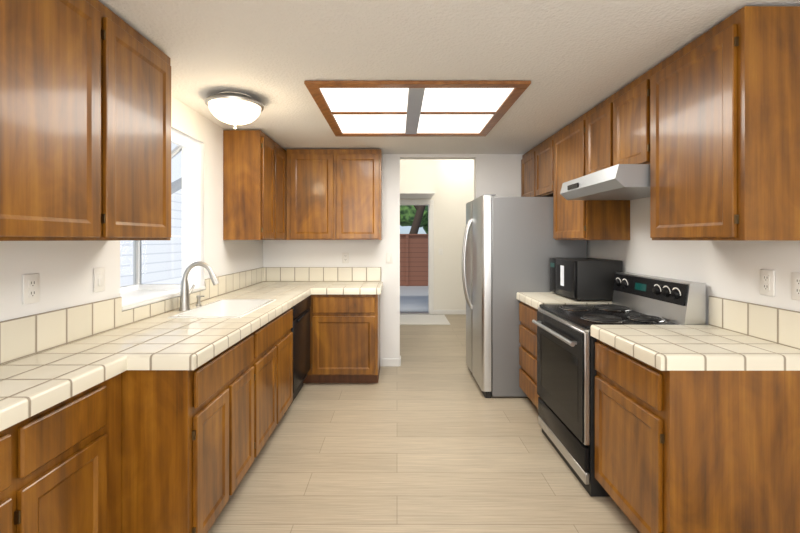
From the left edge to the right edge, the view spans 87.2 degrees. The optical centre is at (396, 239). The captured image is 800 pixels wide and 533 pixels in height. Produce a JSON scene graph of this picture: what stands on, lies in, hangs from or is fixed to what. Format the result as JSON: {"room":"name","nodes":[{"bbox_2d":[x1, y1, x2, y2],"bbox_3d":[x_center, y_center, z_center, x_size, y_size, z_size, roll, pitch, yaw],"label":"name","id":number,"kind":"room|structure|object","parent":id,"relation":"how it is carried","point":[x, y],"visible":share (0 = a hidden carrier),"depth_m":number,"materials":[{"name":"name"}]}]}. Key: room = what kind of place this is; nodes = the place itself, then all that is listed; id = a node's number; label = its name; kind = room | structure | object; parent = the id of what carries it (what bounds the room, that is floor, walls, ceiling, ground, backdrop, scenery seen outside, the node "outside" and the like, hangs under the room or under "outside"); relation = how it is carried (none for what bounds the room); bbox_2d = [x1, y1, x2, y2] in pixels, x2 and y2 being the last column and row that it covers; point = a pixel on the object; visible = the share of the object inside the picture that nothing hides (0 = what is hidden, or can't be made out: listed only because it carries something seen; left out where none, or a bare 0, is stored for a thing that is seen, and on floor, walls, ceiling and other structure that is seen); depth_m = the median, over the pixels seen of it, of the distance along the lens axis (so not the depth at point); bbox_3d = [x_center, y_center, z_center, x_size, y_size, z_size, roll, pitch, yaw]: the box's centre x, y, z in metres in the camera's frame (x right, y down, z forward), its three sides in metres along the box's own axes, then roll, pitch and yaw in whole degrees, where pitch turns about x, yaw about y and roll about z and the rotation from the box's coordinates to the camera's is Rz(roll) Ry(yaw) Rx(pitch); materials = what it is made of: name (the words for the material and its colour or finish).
{"room":"kitchen","nodes":[
{"label":"kitchen","id":0,"kind":"room"},
{"bbox_2d":[0,95,262,321],"bbox_3d":[-1.525,0.224,1.635,0.150,2.300,6.070,0,0,0],"label":"wall","id":1,"kind":"structure","parent":0,"point":[64,270],"depth_m":2.19,"materials":[{"name":"white paint"}]},
{"bbox_2d":[23,273,38,304],"bbox_3d":[-1.444,0.194,1.660,0.009,0.116,0.072,0,0,0],"label":"electrical outlet","id":2,"kind":"object","parent":1,"relation":"attached to","point":[30,288],"visible":1,"depth_m":1.65,"materials":[{"name":"white plastic"}]},
{"bbox_2d":[0,0,170,240],"bbox_3d":[-1.284,-0.454,0.855,0.329,0.915,2.510,0,0,0],"label":"upper cabinet","id":3,"kind":"object","parent":1,"relation":"attached to","point":[85,120],"visible":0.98,"depth_m":1.50,"materials":[{"name":"brown wood"}]},
{"bbox_2d":[94,267,104,291],"bbox_3d":[-1.442,0.194,2.040,0.011,0.116,0.072,0,0,0],"label":"light switch","id":4,"kind":"object","parent":1,"relation":"attached to","point":[99,278],"visible":1,"depth_m":2.03,"materials":[{"name":"white plastic"}]},
{"bbox_2d":[0,267,263,364],"bbox_3d":[-1.444,0.377,1.895,0.009,0.155,5.289,0,0,0],"label":"backsplash","id":5,"kind":"structure","parent":1,"relation":"attached to","point":[22,337],"depth_m":1.92,"materials":[{"name":"tile"}]},
{"bbox_2d":[120,135,189,301],"bbox_3d":[-1.760,-0.160,2.680,0.400,1.128,0.956,0,0,0],"label":"window","id":6,"kind":"structure","parent":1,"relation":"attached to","point":[150,267],"depth_m":3.14,"materials":[{"name":"white plastic"}]},
{"bbox_2d":[122,287,205,309],"bbox_3d":[-1.498,0.363,2.680,0.120,0.018,0.956,0,0,0],"label":"window sill","id":7,"kind":"structure","parent":1,"relation":"in","point":[133,303],"depth_m":2.52,"materials":[{"name":"white"}]},
{"bbox_2d":[223,130,285,239],"bbox_3d":[-1.284,-0.454,4.024,0.329,0.915,1.048,0,0,0],"label":"upper cabinet","id":8,"kind":"object","parent":1,"relation":"attached to","point":[254,184],"visible":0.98,"depth_m":3.50,"materials":[{"name":"brown wood"}]},
{"bbox_2d":[263,154,523,365],"bbox_3d":[0.170,-0.226,4.610,3.240,3.200,0.120,0,0,0],"label":"wall","id":9,"kind":"structure","parent":0,"point":[498,175],"depth_m":4.55,"materials":[{"name":"white paint"}]},
{"bbox_2d":[264,267,380,281],"bbox_3d":[-0.804,0.377,4.543,1.269,0.155,0.009,0,0,0],"label":"backsplash","id":10,"kind":"structure","parent":9,"relation":"attached to","point":[322,274],"depth_m":4.54,"materials":[{"name":"tile"}]},
{"bbox_2d":[286,149,381,239],"bbox_3d":[-0.638,-0.454,4.383,0.956,0.915,0.329,0,0,0],"label":"upper cabinet","id":11,"kind":"object","parent":9,"relation":"attached to","point":[333,194],"visible":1,"depth_m":4.23,"materials":[{"name":"brown wood"}]},
{"bbox_2d":[342,253,348,262],"bbox_3d":[-0.557,0.199,4.544,0.072,0.116,0.009,0,0,0],"label":"electrical outlet","id":12,"kind":"object","parent":9,"relation":"attached to","point":[345,257],"visible":1,"depth_m":4.54,"materials":[{"name":"white plastic"}]},
{"bbox_2d":[382,356,400,366],"bbox_3d":[-0.059,1.331,4.604,0.202,0.085,0.132,0,0,0],"label":"baseboard","id":13,"kind":"structure","parent":9,"relation":"attached to","point":[391,362],"depth_m":4.54,"materials":[{"name":"white"}]},
{"bbox_2d":[400,159,434,198],"bbox_3d":[0.060,-1.288,7.270,1.120,1.075,0.860,0,0,0],"label":"soffit","id":14,"kind":"structure","parent":0,"point":[417,178],"depth_m":6.84,"materials":[{"name":"white paint"}]},
{"bbox_2d":[208,314,639,532],"bbox_3d":[0.110,1.404,3.150,3.360,0.060,9.340,0,0,0],"label":"floor","id":15,"kind":"structure","parent":0,"point":[426,436],"depth_m":2.56,"materials":[{"name":"beige wood"}]},
{"bbox_2d":[0,418,27,532],"bbox_3d":[-1.261,0.943,0.998,0.374,0.862,0.385,0,0,0],"label":"base cabinet","id":16,"kind":"object","parent":15,"relation":"on","point":[13,439],"depth_m":1.20,"materials":[{"name":"brown wood"}]},
{"bbox_2d":[28,373,120,532],"bbox_3d":[-1.261,0.943,1.427,0.374,0.862,0.475,0,0,0],"label":"base cabinet","id":17,"kind":"object","parent":15,"relation":"on","point":[60,467],"depth_m":1.42,"materials":[{"name":"brown wood"}]},
{"bbox_2d":[0,282,315,430],"bbox_3d":[-1.123,0.483,1.899,0.651,0.058,5.298,0,0,0],"label":"countertop","id":18,"kind":"structure","parent":17,"relation":"on","point":[33,384],"depth_m":1.70,"materials":[{"name":"tile"}]},
{"bbox_2d":[179,261,218,310],"bbox_3d":[-1.274,0.297,2.779,0.248,0.314,0.223,0,0,0],"label":"faucet","id":19,"kind":"object","parent":18,"relation":"on","point":[185,292],"visible":1,"depth_m":2.69,"materials":[{"name":"silver metal"}]},
{"bbox_2d":[168,299,275,317],"bbox_3d":[-1.115,0.538,2.790,0.418,0.181,0.728,0,0,0],"label":"sink","id":20,"kind":"object","parent":18,"relation":"in","point":[230,308],"visible":0.46,"depth_m":3.07,"materials":[{"name":"white ceramic"}]},
{"bbox_2d":[121,333,253,532],"bbox_3d":[-1.131,0.943,2.040,0.635,0.862,0.740,0,0,0],"label":"base cabinet","id":21,"kind":"object","parent":15,"relation":"on","point":[187,448],"visible":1,"depth_m":1.67,"materials":[{"name":"brown wood"}]},
{"bbox_2d":[252,308,292,457],"bbox_3d":[-1.131,0.943,2.854,0.635,0.862,0.885,0,0,0],"label":"base cabinet","id":22,"kind":"object","parent":15,"relation":"on","point":[272,362],"visible":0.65,"depth_m":2.75,"materials":[{"name":"brown wood"}]},
{"bbox_2d":[285,295,310,412],"bbox_3d":[-1.105,0.945,3.620,0.631,0.858,0.640,0,0,0],"label":"dishwasher","id":23,"kind":"object","parent":15,"relation":"on","point":[300,329],"visible":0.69,"depth_m":3.57,"materials":[{"name":"black metal"}]},
{"bbox_2d":[303,294,379,382],"bbox_3d":[-0.814,0.943,4.237,1.268,0.862,0.622,0,0,0],"label":"base cabinet","id":24,"kind":"object","parent":15,"relation":"on","point":[344,338],"visible":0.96,"depth_m":3.93,"materials":[{"name":"brown wood"}]},
{"bbox_2d":[312,281,382,293],"bbox_3d":[-0.469,0.483,4.229,0.638,0.058,0.638,0,0,0],"label":"countertop","id":25,"kind":"structure","parent":24,"relation":"on","point":[320,287],"depth_m":3.97,"materials":[{"name":"tile"}]},
{"bbox_2d":[400,315,449,324],"bbox_3d":[0.330,1.368,7.185,1.060,0.012,0.870,0,0,0],"label":"rug","id":26,"kind":"object","parent":15,"relation":"on","point":[423,320],"visible":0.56,"depth_m":7.06,"materials":[{"name":"white carpet"}]},
{"bbox_2d":[462,194,586,397],"bbox_3d":[1.141,0.490,4.066,0.998,1.767,0.878,0,0,0],"label":"fridge","id":27,"kind":"object","parent":15,"relation":"on","point":[511,246],"visible":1,"depth_m":3.63,"materials":[{"name":"grey metal"}]},
{"bbox_2d":[519,301,539,408],"bbox_3d":[1.357,0.943,3.310,0.622,0.862,0.610,0,0,0],"label":"drawer bank","id":28,"kind":"object","parent":15,"relation":"on","point":[528,353],"visible":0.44,"depth_m":3.35,"materials":[{"name":"brown wood"}]},
{"bbox_2d":[516,292,611,308],"bbox_3d":[1.349,0.483,3.314,0.638,0.058,0.613,0,0,0],"label":"countertop","id":29,"kind":"structure","parent":28,"relation":"on","point":[535,299],"depth_m":3.19,"materials":[{"name":"tile"}]},
{"bbox_2d":[550,258,622,300],"bbox_3d":[1.472,0.304,3.315,0.356,0.300,0.500,0,0,0],"label":"microwave","id":30,"kind":"object","parent":29,"relation":"on","point":[578,279],"visible":0.88,"depth_m":3.06,"materials":[{"name":"black metal"}]},
{"bbox_2d":[532,272,705,496],"bbox_3d":[1.299,0.804,2.623,0.702,1.140,0.757,0,0,0],"label":"stove","id":31,"kind":"object","parent":15,"relation":"on","point":[566,370],"visible":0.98,"depth_m":2.45,"materials":[{"name":"black metal"}]},
{"bbox_2d":[595,339,799,532],"bbox_3d":[1.357,0.943,1.940,0.622,0.862,0.600,0,0,0],"label":"base cabinet","id":32,"kind":"object","parent":15,"relation":"on","point":[697,451],"visible":0.96,"depth_m":1.64,"materials":[{"name":"brown wood"}]},
{"bbox_2d":[590,325,799,370],"bbox_3d":[1.349,0.483,1.938,0.638,0.058,0.597,0,0,0],"label":"countertop","id":33,"kind":"structure","parent":32,"relation":"on","point":[686,348],"depth_m":1.77,"materials":[{"name":"tile"}]},
{"bbox_2d":[400,159,473,309],"bbox_3d":[0.525,-0.226,7.760,2.290,3.200,0.120,0,0,0],"label":"wall","id":34,"kind":"structure","parent":0,"point":[453,195],"depth_m":7.70,"materials":[{"name":"white paint"}]},
{"bbox_2d":[400,200,433,314],"bbox_3d":[0.160,0.324,7.751,1.020,2.100,0.138,0,0,0],"label":"door frame","id":35,"kind":"structure","parent":34,"relation":"in","point":[430,203],"depth_m":7.68,"materials":[{"name":"white wood"}]},
{"bbox_2d":[434,310,465,314],"bbox_3d":[1.152,1.331,7.690,0.960,0.085,0.015,0,0,0],"label":"baseboard","id":36,"kind":"structure","parent":34,"relation":"attached to","point":[449,312],"depth_m":7.67,"materials":[{"name":"white"}]},
{"bbox_2d":[98,0,799,153],"bbox_3d":[0.110,-0.956,1.515,3.360,0.060,6.070,0,0,0],"label":"ceiling","id":37,"kind":"structure","parent":0,"point":[571,60],"depth_m":2.05,"materials":[{"name":"white paint"}]},
{"bbox_2d":[205,92,263,128],"bbox_3d":[-1.060,-0.824,2.750,0.364,0.201,0.364,0,0,0],"label":"dome ceiling light","id":38,"kind":"object","parent":37,"relation":"attached to","point":[234,109],"visible":1,"depth_m":2.64,"materials":[{"name":"white glass"}]},
{"bbox_2d":[304,81,530,135],"bbox_3d":[0.120,-0.914,3.065,1.320,0.020,1.250,0,0,0],"label":"ceiling light","id":39,"kind":"object","parent":37,"relation":"attached to","point":[414,108],"visible":1,"depth_m":2.87,"materials":[{"name":"white plastic"}]},
{"bbox_2d":[587,197,799,324],"bbox_3d":[1.730,0.224,1.635,0.120,2.300,6.070,0,0,0],"label":"wall","id":40,"kind":"structure","parent":0,"point":[728,269],"depth_m":2.23,"materials":[{"name":"white paint"}]},
{"bbox_2d":[521,134,554,196],"bbox_3d":[1.504,-0.658,4.082,0.329,0.505,0.933,0,0,0],"label":"upper cabinet","id":41,"kind":"object","parent":40,"relation":"attached to","point":[537,171],"visible":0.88,"depth_m":4.00,"materials":[{"name":"brown wood"}]},
{"bbox_2d":[553,112,629,239],"bbox_3d":[1.504,-0.454,3.309,0.329,0.915,0.608,0,0,0],"label":"upper cabinet","id":42,"kind":"object","parent":40,"relation":"attached to","point":[591,219],"visible":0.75,"depth_m":3.12,"materials":[{"name":"brown wood"}]},
{"bbox_2d":[585,69,651,174],"bbox_3d":[1.504,-0.658,2.622,0.329,0.505,0.763,0,0,0],"label":"upper cabinet","id":43,"kind":"object","parent":40,"relation":"attached to","point":[617,128],"visible":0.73,"depth_m":2.52,"materials":[{"name":"brown wood"}]},
{"bbox_2d":[560,164,649,199],"bbox_3d":[1.415,-0.342,2.623,0.506,0.122,0.759,0,0,0],"label":"range hood","id":44,"kind":"object","parent":43,"relation":"attached to","point":[624,182],"visible":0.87,"depth_m":2.44,"materials":[{"name":"silver metal"}]},
{"bbox_2d":[650,6,799,240],"bbox_3d":[1.504,-0.454,1.939,0.329,0.915,0.598,0,0,0],"label":"upper cabinet","id":45,"kind":"object","parent":40,"relation":"attached to","point":[725,129],"visible":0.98,"depth_m":1.68,"materials":[{"name":"brown wood"}]},
{"bbox_2d":[709,296,799,349],"bbox_3d":[1.663,0.377,1.938,0.009,0.155,0.596,0,0,0],"label":"backsplash","id":46,"kind":"structure","parent":40,"relation":"attached to","point":[774,325],"depth_m":1.93,"materials":[{"name":"tile"}]},
{"bbox_2d":[760,269,774,295],"bbox_3d":[1.664,0.194,1.890,0.009,0.116,0.072,0,0,0],"label":"electrical outlet","id":47,"kind":"object","parent":40,"relation":"attached to","point":[767,282],"visible":1,"depth_m":1.88,"materials":[{"name":"white plastic"}]},
{"bbox_2d":[792,272,799,299],"bbox_3d":[1.664,0.194,1.735,0.009,0.116,0.072,0,0,0],"label":"electrical outlet","id":48,"kind":"object","parent":40,"relation":"attached to","point":[795,285],"visible":1,"depth_m":1.75,"materials":[{"name":"white plastic"}]},
{"label":"outside","id":49,"kind":"structure","parent":0,"visible":0},
{"bbox_2d":[400,286,427,311],"bbox_3d":[0.500,1.409,12.910,11.000,0.050,10.180,0,0,0],"label":"ground","id":50,"kind":"structure","parent":49,"point":[413,298],"depth_m":9.77,"materials":[{"name":"grey concrete"}]},
{"bbox_2d":[400,234,427,285],"bbox_3d":[0.500,0.609,12.495,11.000,1.550,0.110,0,0,0],"label":"fence","id":51,"kind":"object","parent":50,"relation":"on","point":[413,259],"visible":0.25,"depth_m":12.50,"materials":[{"name":"brown wood"}]},
{"bbox_2d":[400,205,427,233],"bbox_3d":[0.784,-1.526,15.378,9.135,5.865,3.956,0,0,0],"label":"tree","id":52,"kind":"object","parent":50,"relation":"on","point":[415,217],"visible":0.06,"depth_m":14.76,"materials":[{"name":"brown plant"}]}
]}

